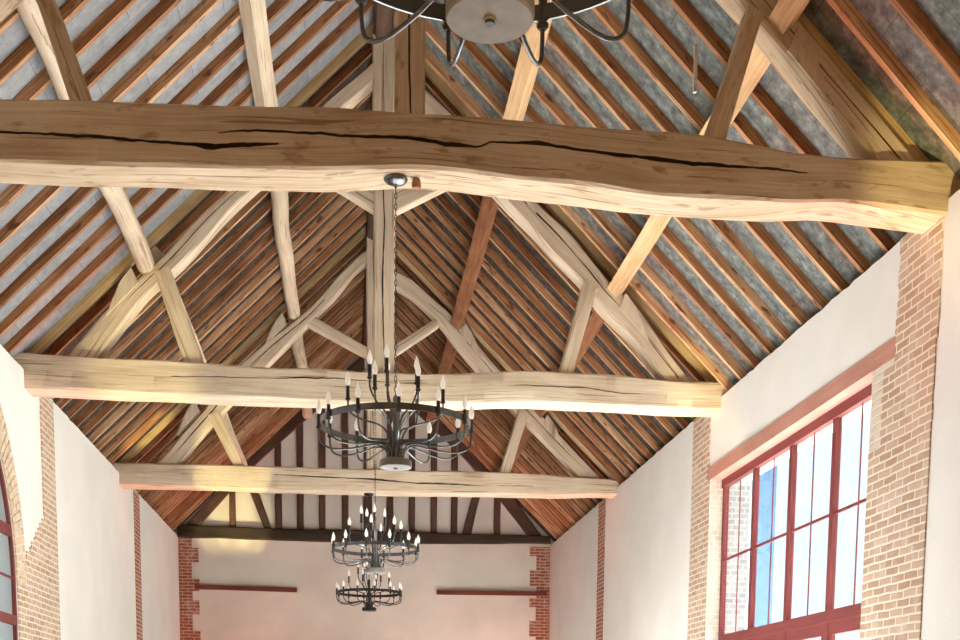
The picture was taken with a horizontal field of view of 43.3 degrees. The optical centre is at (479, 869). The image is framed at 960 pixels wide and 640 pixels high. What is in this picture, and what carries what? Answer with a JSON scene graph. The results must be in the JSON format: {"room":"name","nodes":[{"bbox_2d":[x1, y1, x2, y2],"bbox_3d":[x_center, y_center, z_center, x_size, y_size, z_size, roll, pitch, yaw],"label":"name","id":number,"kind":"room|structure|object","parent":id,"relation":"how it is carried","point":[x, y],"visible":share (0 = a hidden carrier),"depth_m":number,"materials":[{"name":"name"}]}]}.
{"room":"community hall","nodes":[
{"label":"community hall","id":0,"kind":"room"},
{"bbox_2d":[0,344,179,639],"bbox_3d":[-5.002,-2.438,10.457,0.500,5.526,32.300,0,7,-6],"label":"wall","id":1,"kind":"structure","parent":0,"point":[95,514],"depth_m":16.75,"materials":[{"name":"paint"}]},
{"bbox_2d":[0,460,17,639],"bbox_3d":[-4.856,-2.299,11.301,0.051,5.050,3.900,0,7,-6],"label":"window","id":2,"kind":"structure","parent":1,"relation":"in","point":[5,527],"depth_m":12.92,"materials":[{"name":"red paint"}]},
{"bbox_2d":[0,403,26,586],"bbox_3d":[-4.825,-4.039,11.086,0.039,2.357,4.713,0,7,-6],"label":"brick arch","id":3,"kind":"object","parent":1,"relation":"attached to","point":[7,461],"visible":1,"depth_m":13.03,"materials":[{"name":"brick"}]},
{"bbox_2d":[17,397,60,639],"bbox_3d":[-5.197,-2.867,14.167,0.112,5.480,1.928,0,7,-6],"label":"brick pier","id":4,"kind":"object","parent":1,"relation":"attached to","point":[38,602],"visible":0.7,"depth_m":14.38,"materials":[{"name":"brick"}]},
{"bbox_2d":[133,490,142,639],"bbox_3d":[-5.929,-3.695,20.921,0.112,5.480,0.562,0,7,-6],"label":"brick pier","id":5,"kind":"object","parent":1,"relation":"attached to","point":[138,585],"visible":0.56,"depth_m":20.71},
{"bbox_2d":[0,0,959,233],"bbox_3d":[-0.527,-6.797,8.454,8.609,3.999,0.400,0,7,-6],"label":"roof truss","id":6,"kind":"object","parent":1,"relation":"on","point":[78,141],"visible":1,"depth_m":8.60,"materials":[{"name":"brown wood"}]},
{"bbox_2d":[17,0,154,273],"bbox_3d":[-3.472,-6.479,10.918,0.246,0.258,5.484,0,7,-6],"label":"purlin","id":7,"kind":"object","parent":6,"relation":"on","point":[117,199],"visible":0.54,"depth_m":11.59,"materials":[{"name":"brown wood"}]},
{"bbox_2d":[238,0,277,106],"bbox_3d":[-2.058,-7.834,10.906,0.248,0.252,5.482,0,7,-6],"label":"purlin","id":8,"kind":"object","parent":6,"relation":"attached to","point":[253,13],"visible":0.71,"depth_m":11.63,"materials":[{"name":"brown wood"}]},
{"bbox_2d":[362,1,393,360],"bbox_3d":[-1.125,-9.415,13.894,0.220,0.220,23.540,0,7,-6],"label":"ridge beam","id":9,"kind":"structure","parent":6,"relation":"on","point":[383,19],"depth_m":13.39,"materials":[{"name":"brown wood"}]},
{"bbox_2d":[316,174,473,470],"bbox_3d":[-0.612,-3.941,8.773,1.155,2.014,1.155,0,7,-6],"label":"chandelier","id":10,"kind":"object","parent":6,"relation":"hanging from","point":[395,460],"visible":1,"depth_m":8.78,"materials":[{"name":"grey metal"}]},
{"bbox_2d":[608,43,770,297],"bbox_3d":[1.880,-6.462,11.501,0.222,0.223,5.482,0,7,-6],"label":"purlin","id":11,"kind":"object","parent":6,"relation":"attached to","point":[758,63],"visible":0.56,"depth_m":12.28,"materials":[{"name":"brown wood"}]},
{"bbox_3d":[0.097,-6.060,2.704,8.606,3.822,0.387,0,7,-6],"label":"roof truss","id":12,"kind":"object","parent":1,"relation":"on","visible":0},
{"bbox_2d":[321,0,632,66],"bbox_3d":[0.035,-3.213,3.086,1.147,1.964,1.147,0,7,-6],"label":"chandelier","id":13,"kind":"object","parent":12,"relation":"hanging from","point":[478,21],"visible":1,"depth_m":3.38,"materials":[{"name":"grey metal"}]},
{"bbox_2d":[769,0,809,35],"bbox_3d":[2.485,-5.777,5.910,0.225,0.234,5.812,0,7,-6],"label":"purlin","id":14,"kind":"object","parent":12,"relation":"on","point":[786,13],"visible":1,"depth_m":8.55,"materials":[{"name":"brown wood"}]},
{"bbox_3d":[-5.000,-5.195,9.917,0.310,0.170,31.900,0,7,-6],"label":"wall plate","id":15,"kind":"object","parent":1,"relation":"on","visible":0},
{"bbox_2d":[0,0,89,85],"bbox_3d":[-2.881,-6.893,9.313,4.464,4.268,0.063,0,7,-6],"label":"rafter","id":16,"kind":"object","parent":15,"relation":"on","point":[69,9],"visible":0.69,"depth_m":9.30,"materials":[{"name":"brown wood"}]},
{"bbox_2d":[12,0,137,99],"bbox_3d":[-2.931,-6.950,9.777,4.464,4.268,0.059,0,7,-6],"label":"rafter","id":17,"kind":"object","parent":15,"relation":"on","point":[117,8],"visible":0.65,"depth_m":9.75,"materials":[{"name":"brown wood"}]},
{"bbox_2d":[0,0,221,212],"bbox_3d":[-3.034,-7.066,10.720,4.464,4.268,0.063,0,7,-6],"label":"rafter","id":18,"kind":"object","parent":15,"relation":"on","point":[203,8],"visible":0.6,"depth_m":10.70,"materials":[{"name":"brown wood"}]},
{"bbox_2d":[58,0,181,99],"bbox_3d":[-2.983,-7.008,10.250,4.464,4.268,0.061,0,7,-6],"label":"rafter","id":19,"kind":"object","parent":15,"relation":"on","point":[163,7],"visible":0.49,"depth_m":10.23,"materials":[{"name":"brown wood"}]},
{"bbox_2d":[0,3,240,246],"bbox_3d":[-3.084,-7.122,11.182,4.464,4.268,0.063,0,7,-6],"label":"rafter","id":20,"kind":"object","parent":15,"relation":"on","point":[222,26],"visible":0.61,"depth_m":11.16,"materials":[{"name":"brown wood"}]},
{"bbox_2d":[0,0,292,279],"bbox_3d":[-3.135,-7.180,11.656,4.464,4.268,0.059,0,7,-6],"label":"rafter","id":21,"kind":"object","parent":15,"relation":"on","point":[277,6],"visible":0.6,"depth_m":11.63,"materials":[{"name":"brown wood"}]},
{"bbox_2d":[0,0,322,308],"bbox_3d":[-3.186,-7.237,12.123,4.464,4.268,0.061,0,7,-6],"label":"rafter","id":22,"kind":"object","parent":15,"relation":"on","point":[309,6],"visible":0.62,"depth_m":12.10,"materials":[{"name":"brown wood"}]},
{"bbox_2d":[0,0,352,336],"bbox_3d":[-3.237,-7.295,12.593,4.464,4.268,0.063,0,7,-6],"label":"rafter","id":23,"kind":"object","parent":15,"relation":"on","point":[337,7],"visible":0.69,"depth_m":12.57,"materials":[{"name":"brown wood"}]},
{"bbox_2d":[65,192,306,419],"bbox_3d":[-3.593,-7.698,15.884,4.464,4.268,0.059,0,7,-6],"label":"rafter","id":24,"kind":"object","parent":15,"relation":"on","point":[296,196],"visible":0.48,"depth_m":15.86,"materials":[{"name":"brown wood"}]},
{"bbox_2d":[3,0,373,353],"bbox_3d":[-3.287,-7.352,13.060,4.464,4.268,0.063,0,7,-6],"label":"rafter","id":25,"kind":"object","parent":15,"relation":"on","point":[347,23],"visible":0.66,"depth_m":13.04,"materials":[{"name":"brown wood"}]},
{"bbox_2d":[72,192,323,426],"bbox_3d":[-3.643,-7.754,16.339,4.464,4.268,0.061,0,7,-6],"label":"rafter","id":26,"kind":"object","parent":15,"relation":"on","point":[313,196],"visible":0.53,"depth_m":16.31,"materials":[{"name":"brown wood"}]},
{"bbox_2d":[26,21,372,353],"bbox_3d":[-3.346,-7.418,13.620,4.468,4.273,0.082,0,7,-6],"label":"rafter","id":27,"kind":"object","parent":15,"relation":"on","point":[358,42],"visible":0.68,"depth_m":13.59,"materials":[{"name":"brown wood"}]},
{"bbox_2d":[45,43,372,354],"bbox_3d":[-3.390,-7.468,14.005,4.464,4.268,0.059,0,7,-6],"label":"rafter","id":28,"kind":"object","parent":15,"relation":"on","point":[366,52],"visible":0.52,"depth_m":13.98,"materials":[{"name":"brown wood"}]},
{"bbox_2d":[80,192,337,434],"bbox_3d":[-3.694,-7.812,16.814,4.464,4.268,0.063,0,7,-6],"label":"rafter","id":29,"kind":"object","parent":15,"relation":"on","point":[330,196],"visible":0.54,"depth_m":16.79,"materials":[{"name":"brown wood"}]},
{"bbox_2d":[49,93,370,399],"bbox_3d":[-3.491,-7.583,14.944,4.464,4.268,0.063,0,7,-6],"label":"rafter","id":30,"kind":"object","parent":15,"relation":"on","point":[252,203],"visible":0.26,"depth_m":14.92,"materials":[{"name":"brown wood"}]},
{"bbox_2d":[55,103,370,408],"bbox_3d":[-3.542,-7.639,15.406,4.464,4.268,0.063,0,7,-6],"label":"rafter","id":31,"kind":"object","parent":15,"relation":"on","point":[255,218],"visible":0.41,"depth_m":15.38,"materials":[{"name":"brown wood"}]},
{"bbox_2d":[87,195,347,442],"bbox_3d":[-3.745,-7.870,17.284,4.464,4.268,0.063,0,7,-6],"label":"rafter","id":32,"kind":"object","parent":15,"relation":"on","point":[341,200],"visible":0.56,"depth_m":17.26,"materials":[{"name":"brown wood"}]},
{"bbox_2d":[94,201,355,450],"bbox_3d":[-3.796,-7.926,17.749,4.464,4.268,0.059,0,7,-6],"label":"rafter","id":33,"kind":"object","parent":15,"relation":"on","point":[323,231],"visible":0.6,"depth_m":17.72,"materials":[{"name":"brown wood"}]},
{"bbox_2d":[101,206,364,457],"bbox_3d":[-3.847,-7.985,18.226,4.464,4.268,0.061,0,7,-6],"label":"rafter","id":34,"kind":"object","parent":15,"relation":"on","point":[359,210],"visible":0.67,"depth_m":18.20,"materials":[{"name":"brown wood"}]},
{"bbox_2d":[107,212,366,463],"bbox_3d":[-3.898,-8.042,18.692,4.464,4.268,0.063,0,7,-6],"label":"rafter","id":35,"kind":"object","parent":15,"relation":"on","point":[361,220],"visible":0.71,"depth_m":18.66,"materials":[{"name":"brown wood"}]},
{"bbox_2d":[118,226,365,462],"bbox_3d":[-3.952,-8.104,19.215,4.468,4.273,0.082,0,7,-6],"label":"rafter","id":36,"kind":"object","parent":15,"relation":"on","point":[356,239],"visible":0.74,"depth_m":19.18,"materials":[{"name":"brown wood"}]},
{"bbox_2d":[128,236,365,462],"bbox_3d":[-3.998,-8.155,19.615,4.464,4.268,0.063,0,7,-6],"label":"rafter","id":37,"kind":"object","parent":15,"relation":"on","point":[362,243],"visible":0.53,"depth_m":19.59,"materials":[{"name":"brown wood"}]},
{"bbox_2d":[139,279,363,496],"bbox_3d":[-4.201,-8.385,21.488,4.464,4.268,0.063,0,7,-6],"label":"rafter","id":38,"kind":"object","parent":15,"relation":"on","point":[356,289],"visible":0.37,"depth_m":21.45,"materials":[{"name":"brown wood"}]},
{"bbox_2d":[140,248,364,462],"bbox_3d":[-4.050,-8.214,20.094,4.464,4.268,0.059,0,7,-6],"label":"rafter","id":39,"kind":"object","parent":15,"relation":"on","point":[173,434],"visible":0.27,"depth_m":20.07,"materials":[{"name":"brown wood"}]},
{"bbox_2d":[143,288,363,501],"bbox_3d":[-4.253,-8.444,21.974,4.464,4.268,0.059,0,7,-6],"label":"rafter","id":40,"kind":"object","parent":15,"relation":"on","point":[360,294],"visible":0.48,"depth_m":21.95,"materials":[{"name":"brown wood"}]},
{"bbox_2d":[148,297,363,506],"bbox_3d":[-4.304,-8.501,22.442,4.464,4.268,0.061,0,7,-6],"label":"rafter","id":41,"kind":"object","parent":15,"relation":"on","point":[360,303],"visible":0.44,"depth_m":22.42,"materials":[{"name":"brown wood"}]},
{"bbox_2d":[152,306,362,510],"bbox_3d":[-4.355,-8.559,22.909,4.464,4.268,0.063,0,7,-6],"label":"rafter","id":42,"kind":"object","parent":15,"relation":"on","point":[359,312],"visible":0.48,"depth_m":22.88,"materials":[{"name":"brown wood"}]},
{"bbox_2d":[156,314,362,514],"bbox_3d":[-4.405,-8.616,23.374,4.464,4.268,0.063,0,7,-6],"label":"rafter","id":43,"kind":"object","parent":15,"relation":"on","point":[359,320],"visible":0.5,"depth_m":23.35,"materials":[{"name":"brown wood"}]},
{"bbox_2d":[160,322,362,519],"bbox_3d":[-4.456,-8.673,23.844,4.464,4.268,0.059,0,7,-6],"label":"rafter","id":44,"kind":"object","parent":15,"relation":"on","point":[359,328],"visible":0.52,"depth_m":23.82,"materials":[{"name":"brown wood"}]},
{"bbox_2d":[163,330,362,522],"bbox_3d":[-4.507,-8.730,24.309,4.464,4.268,0.061,0,7,-6],"label":"rafter","id":45,"kind":"object","parent":15,"relation":"on","point":[358,336],"visible":0.45,"depth_m":24.29,"materials":[{"name":"brown wood"}]},
{"bbox_2d":[170,353,356,530],"bbox_3d":[-4.609,-8.845,25.250,4.464,4.268,0.063,0,7,-6],"label":"rafter","id":46,"kind":"object","parent":15,"relation":"on","point":[352,356],"visible":0.48,"depth_m":25.23,"materials":[{"name":"brown wood"}]},
{"bbox_2d":[167,338,361,526],"bbox_3d":[-4.558,-8.788,24.782,4.464,4.268,0.063,0,7,-6],"label":"rafter","id":47,"kind":"object","parent":15,"relation":"on","point":[348,353],"visible":0.51,"depth_m":24.76,"materials":[{"name":"brown wood"}]},
{"bbox_2d":[175,356,553,639],"bbox_3d":[-2.465,-6.370,26.413,9.000,9.530,0.400,0,7,-6],"label":"wall","id":48,"kind":"structure","parent":0,"point":[313,612],"depth_m":26.16,"materials":[{"name":"paint"}]},
{"bbox_2d":[178,538,200,639],"bbox_3d":[-6.229,-4.326,26.095,0.430,5.480,0.115,0,7,-6],"label":"brick corner","id":49,"kind":"object","parent":48,"relation":"attached to","point":[189,607],"visible":1,"depth_m":25.83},
{"bbox_2d":[177,357,550,543],"bbox_3d":[-2.415,-8.971,25.848,8.004,3.914,0.159,0,7,-6],"label":"frame","id":50,"kind":"object","parent":48,"relation":"attached to","point":[193,528],"visible":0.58,"depth_m":25.88,"materials":[{"name":"black wood"}]},
{"bbox_2d":[437,590,546,595],"bbox_3d":[0.263,-6.051,26.504,2.420,0.105,0.100,0,7,-6],"label":"wall rail","id":51,"kind":"object","parent":48,"relation":"attached to","point":[439,592],"visible":1,"depth_m":26.45,"materials":[{"name":"brown wood"}]},
{"bbox_2d":[529,547,549,639],"bbox_3d":[1.287,-4.355,26.907,0.450,5.480,0.115,0,7,-6],"label":"brick corner","id":52,"kind":"object","parent":48,"relation":"attached to","point":[540,577],"visible":1,"depth_m":26.64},
{"bbox_2d":[0,0,959,541],"bbox_3d":[-0.719,-6.944,10.217,9.500,4.586,32.600,0,7,-6],"label":"ceiling","id":53,"kind":"structure","parent":0,"point":[883,18],"depth_m":11.93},
{"bbox_2d":[395,366,559,539],"bbox_3d":[-0.124,-8.844,25.577,4.464,4.268,0.065,0,7,-6],"label":"rafter","id":54,"kind":"object","parent":53,"relation":"attached to","point":[442,418],"visible":0.44,"depth_m":25.62,"materials":[{"name":"brown wood"}]},
{"bbox_2d":[396,361,563,535],"bbox_3d":[-0.072,-8.785,25.100,4.464,4.268,0.062,0,7,-6],"label":"rafter","id":55,"kind":"object","parent":53,"relation":"attached to","point":[400,367],"visible":0.39,"depth_m":25.14,"materials":[{"name":"brown wood"}]},
{"bbox_2d":[395,355,567,532],"bbox_3d":[-0.023,-8.729,24.643,4.464,4.268,0.060,0,7,-6],"label":"rafter","id":56,"kind":"object","parent":53,"relation":"attached to","point":[400,359],"visible":0.41,"depth_m":24.68,"materials":[{"name":"brown wood"}]},
{"bbox_2d":[394,341,571,528],"bbox_3d":[0.028,-8.671,24.169,4.464,4.268,0.062,0,7,-6],"label":"rafter","id":57,"kind":"object","parent":53,"relation":"attached to","point":[404,355],"visible":0.35,"depth_m":24.21,"materials":[{"name":"brown wood"}]},
{"bbox_2d":[394,333,576,525],"bbox_3d":[0.079,-8.614,23.699,4.464,4.268,0.065,0,7,-6],"label":"rafter","id":58,"kind":"object","parent":53,"relation":"attached to","point":[409,351],"visible":0.39,"depth_m":23.72,"materials":[{"name":"brown wood"}]},
{"bbox_2d":[394,325,580,521],"bbox_3d":[0.130,-8.556,23.230,4.464,4.268,0.062,0,7,-6],"label":"rafter","id":59,"kind":"object","parent":53,"relation":"attached to","point":[399,332],"visible":0.46,"depth_m":23.23,"materials":[{"name":"brown wood"}]},
{"bbox_2d":[394,316,585,517],"bbox_3d":[0.181,-8.499,22.763,4.464,4.268,0.060,0,7,-6],"label":"rafter","id":60,"kind":"object","parent":53,"relation":"attached to","point":[400,324],"visible":0.42,"depth_m":22.77,"materials":[{"name":"brown wood"}]},
{"bbox_2d":[394,307,589,512],"bbox_3d":[0.232,-8.441,22.291,4.464,4.268,0.062,0,7,-6],"label":"rafter","id":61,"kind":"object","parent":53,"relation":"attached to","point":[400,314],"visible":0.47,"depth_m":22.30,"materials":[{"name":"brown wood"}]},
{"bbox_2d":[395,297,595,508],"bbox_3d":[0.282,-8.385,21.831,4.464,4.268,0.065,0,7,-6],"label":"rafter","id":62,"kind":"object","parent":53,"relation":"attached to","point":[399,304],"visible":0.41,"depth_m":21.83,"materials":[{"name":"brown wood"}]},
{"bbox_2d":[395,292,600,503],"bbox_3d":[0.334,-8.326,21.350,4.464,4.268,0.062,0,7,-6],"label":"rafter","id":63,"kind":"object","parent":53,"relation":"attached to","point":[404,299],"visible":0.27,"depth_m":21.12,"materials":[{"name":"brown wood"}]},
{"bbox_2d":[396,254,608,478],"bbox_3d":[0.485,-8.155,19.953,4.464,4.268,0.065,0,7,-6],"label":"rafter","id":64,"kind":"object","parent":53,"relation":"attached to","point":[399,260],"visible":0.3,"depth_m":19.88,"materials":[{"name":"brown wood"}]},
{"bbox_2d":[395,238,624,483],"bbox_3d":[0.536,-8.097,19.483,4.464,4.268,0.062,0,7,-6],"label":"rafter","id":65,"kind":"object","parent":53,"relation":"attached to","point":[400,247],"visible":0.67,"depth_m":19.40,"materials":[{"name":"brown wood"}]},
{"bbox_2d":[395,225,631,478],"bbox_3d":[0.587,-8.040,19.014,4.464,4.268,0.060,0,7,-6],"label":"rafter","id":66,"kind":"object","parent":53,"relation":"attached to","point":[400,233],"visible":0.65,"depth_m":18.92,"materials":[{"name":"brown wood"}]},
{"bbox_2d":[413,205,653,459],"bbox_3d":[0.739,-7.868,17.610,4.464,4.268,0.062,0,7,-6],"label":"rafter","id":67,"kind":"object","parent":53,"relation":"attached to","point":[424,215],"visible":0.56,"depth_m":17.54,"materials":[{"name":"brown wood"}]},
{"bbox_2d":[424,200,661,452],"bbox_3d":[0.791,-7.810,17.136,4.464,4.268,0.060,0,7,-6],"label":"rafter","id":68,"kind":"object","parent":53,"relation":"attached to","point":[435,210],"visible":0.56,"depth_m":17.07,"materials":[{"name":"brown wood"}]},
{"bbox_2d":[434,194,670,444],"bbox_3d":[0.842,-7.752,16.665,4.464,4.268,0.062,0,7,-6],"label":"rafter","id":69,"kind":"object","parent":53,"relation":"attached to","point":[441,199],"visible":0.52,"depth_m":16.61,"materials":[{"name":"brown wood"}]},
{"bbox_2d":[446,191,678,437],"bbox_3d":[0.892,-7.695,16.201,4.464,4.268,0.065,0,7,-6],"label":"rafter","id":70,"kind":"object","parent":53,"relation":"attached to","point":[455,196],"visible":0.48,"depth_m":16.17,"materials":[{"name":"brown wood"}]},
{"bbox_2d":[393,12,733,390],"bbox_3d":[1.146,-7.409,13.861,4.464,4.268,0.062,0,7,-6],"label":"rafter","id":71,"kind":"object","parent":53,"relation":"attached to","point":[430,59],"visible":0.56,"depth_m":13.92,"materials":[{"name":"brown wood"}]},
{"bbox_2d":[425,75,705,381],"bbox_3d":[1.096,-7.465,14.320,4.464,4.268,0.065,0,7,-6],"label":"rafter","id":72,"kind":"object","parent":53,"relation":"attached to","point":[428,82],"visible":0.15,"depth_m":14.38,"materials":[{"name":"brown wood"}]},
{"bbox_2d":[467,194,688,429],"bbox_3d":[0.944,-7.637,15.727,4.464,4.268,0.062,0,7,-6],"label":"rafter","id":73,"kind":"object","parent":53,"relation":"attached to","point":[476,199],"visible":0.48,"depth_m":15.71,"materials":[{"name":"brown wood"}]},
{"bbox_2d":[426,19,746,379],"bbox_3d":[1.197,-7.351,13.387,4.464,4.268,0.060,0,7,-6],"label":"rafter","id":74,"kind":"object","parent":53,"relation":"attached to","point":[473,78],"visible":0.56,"depth_m":13.46,"materials":[{"name":"brown wood"}]},
{"bbox_2d":[433,0,760,367],"bbox_3d":[1.248,-7.294,12.924,4.464,4.268,0.062,0,7,-6],"label":"rafter","id":75,"kind":"object","parent":53,"relation":"attached to","point":[471,47],"visible":0.49,"depth_m":13.07,"materials":[{"name":"brown wood"}]},
{"bbox_2d":[498,205,696,420],"bbox_3d":[0.994,-7.580,15.264,4.464,4.268,0.060,0,7,-6],"label":"rafter","id":76,"kind":"object","parent":53,"relation":"attached to","point":[529,239],"visible":0.23,"depth_m":15.25,"materials":[{"name":"brown wood"}]},
{"bbox_2d":[490,43,776,354],"bbox_3d":[1.300,-7.235,12.441,4.464,4.268,0.065,0,7,-6],"label":"rafter","id":77,"kind":"object","parent":53,"relation":"attached to","point":[502,49],"visible":0.51,"depth_m":12.62,"materials":[{"name":"brown wood"}]},
{"bbox_2d":[515,37,791,341],"bbox_3d":[1.349,-7.179,11.988,4.464,4.268,0.062,0,7,-6],"label":"rafter","id":78,"kind":"object","parent":53,"relation":"attached to","point":[546,66],"visible":0.51,"depth_m":12.17,"materials":[{"name":"brown wood"}]},
{"bbox_2d":[547,26,809,326],"bbox_3d":[1.400,-7.121,11.514,4.464,4.268,0.060,0,7,-6],"label":"rafter","id":79,"kind":"object","parent":53,"relation":"attached to","point":[553,38],"visible":0.57,"depth_m":11.69,"materials":[{"name":"brown wood"}]},
{"bbox_2d":[562,14,828,309],"bbox_3d":[1.452,-7.063,11.039,4.464,4.268,0.062,0,7,-6],"label":"rafter","id":80,"kind":"object","parent":53,"relation":"attached to","point":[590,40],"visible":0.56,"depth_m":11.06,"materials":[{"name":"brown wood"}]},
{"bbox_2d":[592,4,849,292],"bbox_3d":[1.502,-7.006,10.575,4.464,4.268,0.065,0,7,-6],"label":"rafter","id":81,"kind":"object","parent":53,"relation":"attached to","point":[605,15],"visible":0.56,"depth_m":10.61,"materials":[{"name":"brown wood"}]},
{"bbox_2d":[631,0,871,273],"bbox_3d":[1.553,-6.949,10.107,4.464,4.268,0.062,0,7,-6],"label":"rafter","id":82,"kind":"object","parent":53,"relation":"attached to","point":[639,7],"visible":0.5,"depth_m":10.17,"materials":[{"name":"brown wood"}]},
{"bbox_2d":[669,0,895,252],"bbox_3d":[1.604,-6.891,9.639,4.464,4.268,0.060,0,7,-6],"label":"rafter","id":83,"kind":"object","parent":53,"relation":"attached to","point":[687,11],"visible":0.5,"depth_m":9.78,"materials":[{"name":"brown wood"}]},
{"bbox_2d":[549,189,959,639],"bbox_3d":[3.449,-2.468,11.370,0.500,5.521,32.300,0,7,-6],"label":"wall","id":84,"kind":"structure","parent":0,"point":[648,520],"depth_m":13.21,"materials":[{"name":"paint"}]},
{"bbox_2d":[112,237,619,498],"bbox_3d":[-1.720,-8.060,19.479,8.606,3.934,0.378,0,7,-6],"label":"roof truss","id":85,"kind":"object","parent":84,"relation":"on","point":[171,473],"visible":0.85,"depth_m":19.41,"materials":[{"name":"brown wood"}]},
{"bbox_2d":[335,493,401,611],"bbox_3d":[-1.819,-5.182,19.819,1.098,1.886,1.098,0,7,-6],"label":"chandelier","id":86,"kind":"object","parent":85,"relation":"hanging from","point":[369,603],"visible":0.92,"depth_m":19.81,"materials":[{"name":"black metal"}]},
{"bbox_2d":[13,34,726,416],"bbox_3d":[-1.117,-7.367,13.891,8.611,3.990,0.395,0,7,-6],"label":"roof truss","id":87,"kind":"object","parent":84,"relation":"on","point":[85,373],"visible":0.73,"depth_m":13.86,"materials":[{"name":"brown wood"}]},
{"bbox_2d":[270,191,299,319],"bbox_3d":[-2.652,-8.486,16.420,0.249,0.236,5.656,0,7,-6],"label":"purlin","id":88,"kind":"object","parent":87,"relation":"attached to","point":[279,199],"visible":0.81,"depth_m":16.45,"materials":[{"name":"brown wood"}]},
{"bbox_2d":[331,409,419,573],"bbox_3d":[-1.231,-4.453,14.216,1.040,1.921,1.040,0,7,-6],"label":"chandelier","id":89,"kind":"object","parent":87,"relation":"hanging from","point":[375,567],"visible":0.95,"depth_m":14.23,"materials":[{"name":"grey metal"}]},
{"bbox_2d":[451,196,497,330],"bbox_3d":[-0.067,-8.430,16.708,0.221,0.232,5.652,0,7,-6],"label":"purlin","id":90,"kind":"object","parent":87,"relation":"on","point":[489,206],"visible":0.83,"depth_m":16.53,"materials":[{"name":"brown wood"}]},
{"bbox_2d":[503,0,551,120],"bbox_3d":[0.532,-7.754,11.196,0.226,0.229,5.482,0,7,-6],"label":"purlin","id":91,"kind":"object","parent":87,"relation":"attached to","point":[525,74],"visible":0.46,"depth_m":11.90,"materials":[{"name":"brown wood"}]},
{"bbox_2d":[534,293,622,417],"bbox_3d":[1.284,-7.137,17.013,0.233,0.224,5.651,0,7,-6],"label":"purlin","id":92,"kind":"object","parent":87,"relation":"on","point":[594,323],"visible":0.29,"depth_m":15.61,"materials":[{"name":"brown wood"}]},
{"bbox_2d":[596,499,605,639],"bbox_3d":[2.152,-3.680,21.418,0.112,5.480,0.556,0,7,-6],"label":"brick pier","id":93,"kind":"object","parent":84,"relation":"attached to","point":[602,506],"visible":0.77,"depth_m":21.20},
{"bbox_2d":[687,417,710,639],"bbox_3d":[2.803,-2.960,15.413,0.112,5.510,0.798,0,7,-6],"label":"brick pier","id":94,"kind":"object","parent":84,"relation":"attached to","point":[698,529],"visible":0.72,"depth_m":15.23,"materials":[{"name":"brick"}]},
{"bbox_2d":[705,480,722,639],"bbox_3d":[2.871,-2.470,15.070,0.165,4.620,0.032,0,7,-6],"label":"window reveal","id":95,"kind":"structure","parent":84,"relation":"in","point":[715,490],"depth_m":14.89,"materials":[{"name":"brick"}]},
{"bbox_2d":[725,480,750,633],"bbox_3d":[3.154,-2.471,15.101,0.285,4.620,0.032,0,7,-6],"label":"brick pier","id":96,"kind":"structure","parent":84,"relation":"in","point":[734,490],"depth_m":14.92,"materials":[{"name":"brick"}]},
{"bbox_2d":[707,336,895,639],"bbox_3d":[3.208,-2.246,12.617,0.312,4.775,5.180,0,7,-6],"label":"window","id":97,"kind":"structure","parent":84,"relation":"in","point":[849,391],"depth_m":12.24,"materials":[{"name":"red wood"}]},
{"bbox_2d":[746,465,776,628],"bbox_3d":[3.813,-3.885,16.515,0.340,7.400,0.120,0,7,-6],"label":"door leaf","id":98,"kind":"structure","parent":97,"relation":"attached to","point":[766,479],"depth_m":16.41,"materials":[{"name":"paint"}]},
{"bbox_2d":[869,359,894,451],"bbox_3d":[3.382,-3.833,10.038,0.108,0.650,0.415,0,7,-6],"label":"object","id":99,"kind":"structure","parent":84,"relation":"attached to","point":[877,376],"depth_m":10.12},
{"bbox_2d":[860,217,944,639],"bbox_3d":[3.406,-2.279,9.856,0.112,5.510,1.153,0,7,-6],"label":"brick pier","id":100,"kind":"object","parent":84,"relation":"attached to","point":[898,471],"visible":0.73,"depth_m":9.59,"materials":[{"name":"brick"}]},
{"bbox_3d":[3.541,-5.228,10.839,0.310,0.170,31.900,0,7,-6],"label":"wall plate","id":101,"kind":"object","parent":84,"relation":"on","visible":0},
{"bbox_2d":[395,248,615,479],"bbox_3d":[0.511,-8.121,19.698,4.468,4.273,0.087,0,7,-6],"label":"rafter","id":102,"kind":"object","parent":101,"relation":"on","point":[403,258],"visible":0.39,"depth_m":19.60,"materials":[{"name":"brown wood"}]},
{"bbox_2d":[395,215,637,472],"bbox_3d":[0.638,-7.983,18.550,4.464,4.268,0.062,0,7,-6],"label":"rafter","id":103,"kind":"object","parent":101,"relation":"on","point":[400,219],"visible":0.66,"depth_m":18.46,"materials":[{"name":"brown wood"}]},
{"bbox_2d":[404,210,645,465],"bbox_3d":[0.689,-7.925,18.077,4.464,4.268,0.065,0,7,-6],"label":"rafter","id":104,"kind":"object","parent":101,"relation":"on","point":[408,214],"visible":0.64,"depth_m":18.01,"materials":[{"name":"brown wood"}]},
{"bbox_2d":[393,25,717,381],"bbox_3d":[1.118,-7.436,14.103,4.468,4.273,0.087,0,7,-6],"label":"rafter","id":105,"kind":"object","parent":101,"relation":"on","point":[430,73],"visible":0.46,"depth_m":14.15,"materials":[{"name":"brown wood"}]},
{"bbox_2d":[798,13,928,160],"bbox_3d":[1.706,-6.771,8.675,4.468,4.273,0.087,0,7,-6],"label":"rafter","id":106,"kind":"object","parent":101,"relation":"on","point":[829,50],"visible":0.43,"depth_m":8.89,"materials":[{"name":"brown wood"}]},
{"bbox_2d":[826,0,959,160],"bbox_3d":[1.756,-6.719,8.229,4.464,4.268,0.065,0,7,-6],"label":"rafter","id":107,"kind":"object","parent":101,"relation":"on","point":[847,12],"visible":1,"depth_m":8.48,"materials":[{"name":"brown wood"}]},
{"bbox_2d":[888,0,959,86],"bbox_3d":[1.807,-6.662,7.764,4.464,4.268,0.062,0,7,-6],"label":"rafter","id":108,"kind":"object","parent":101,"relation":"on","point":[908,10],"visible":1,"depth_m":8.01,"materials":[{"name":"brown wood"}]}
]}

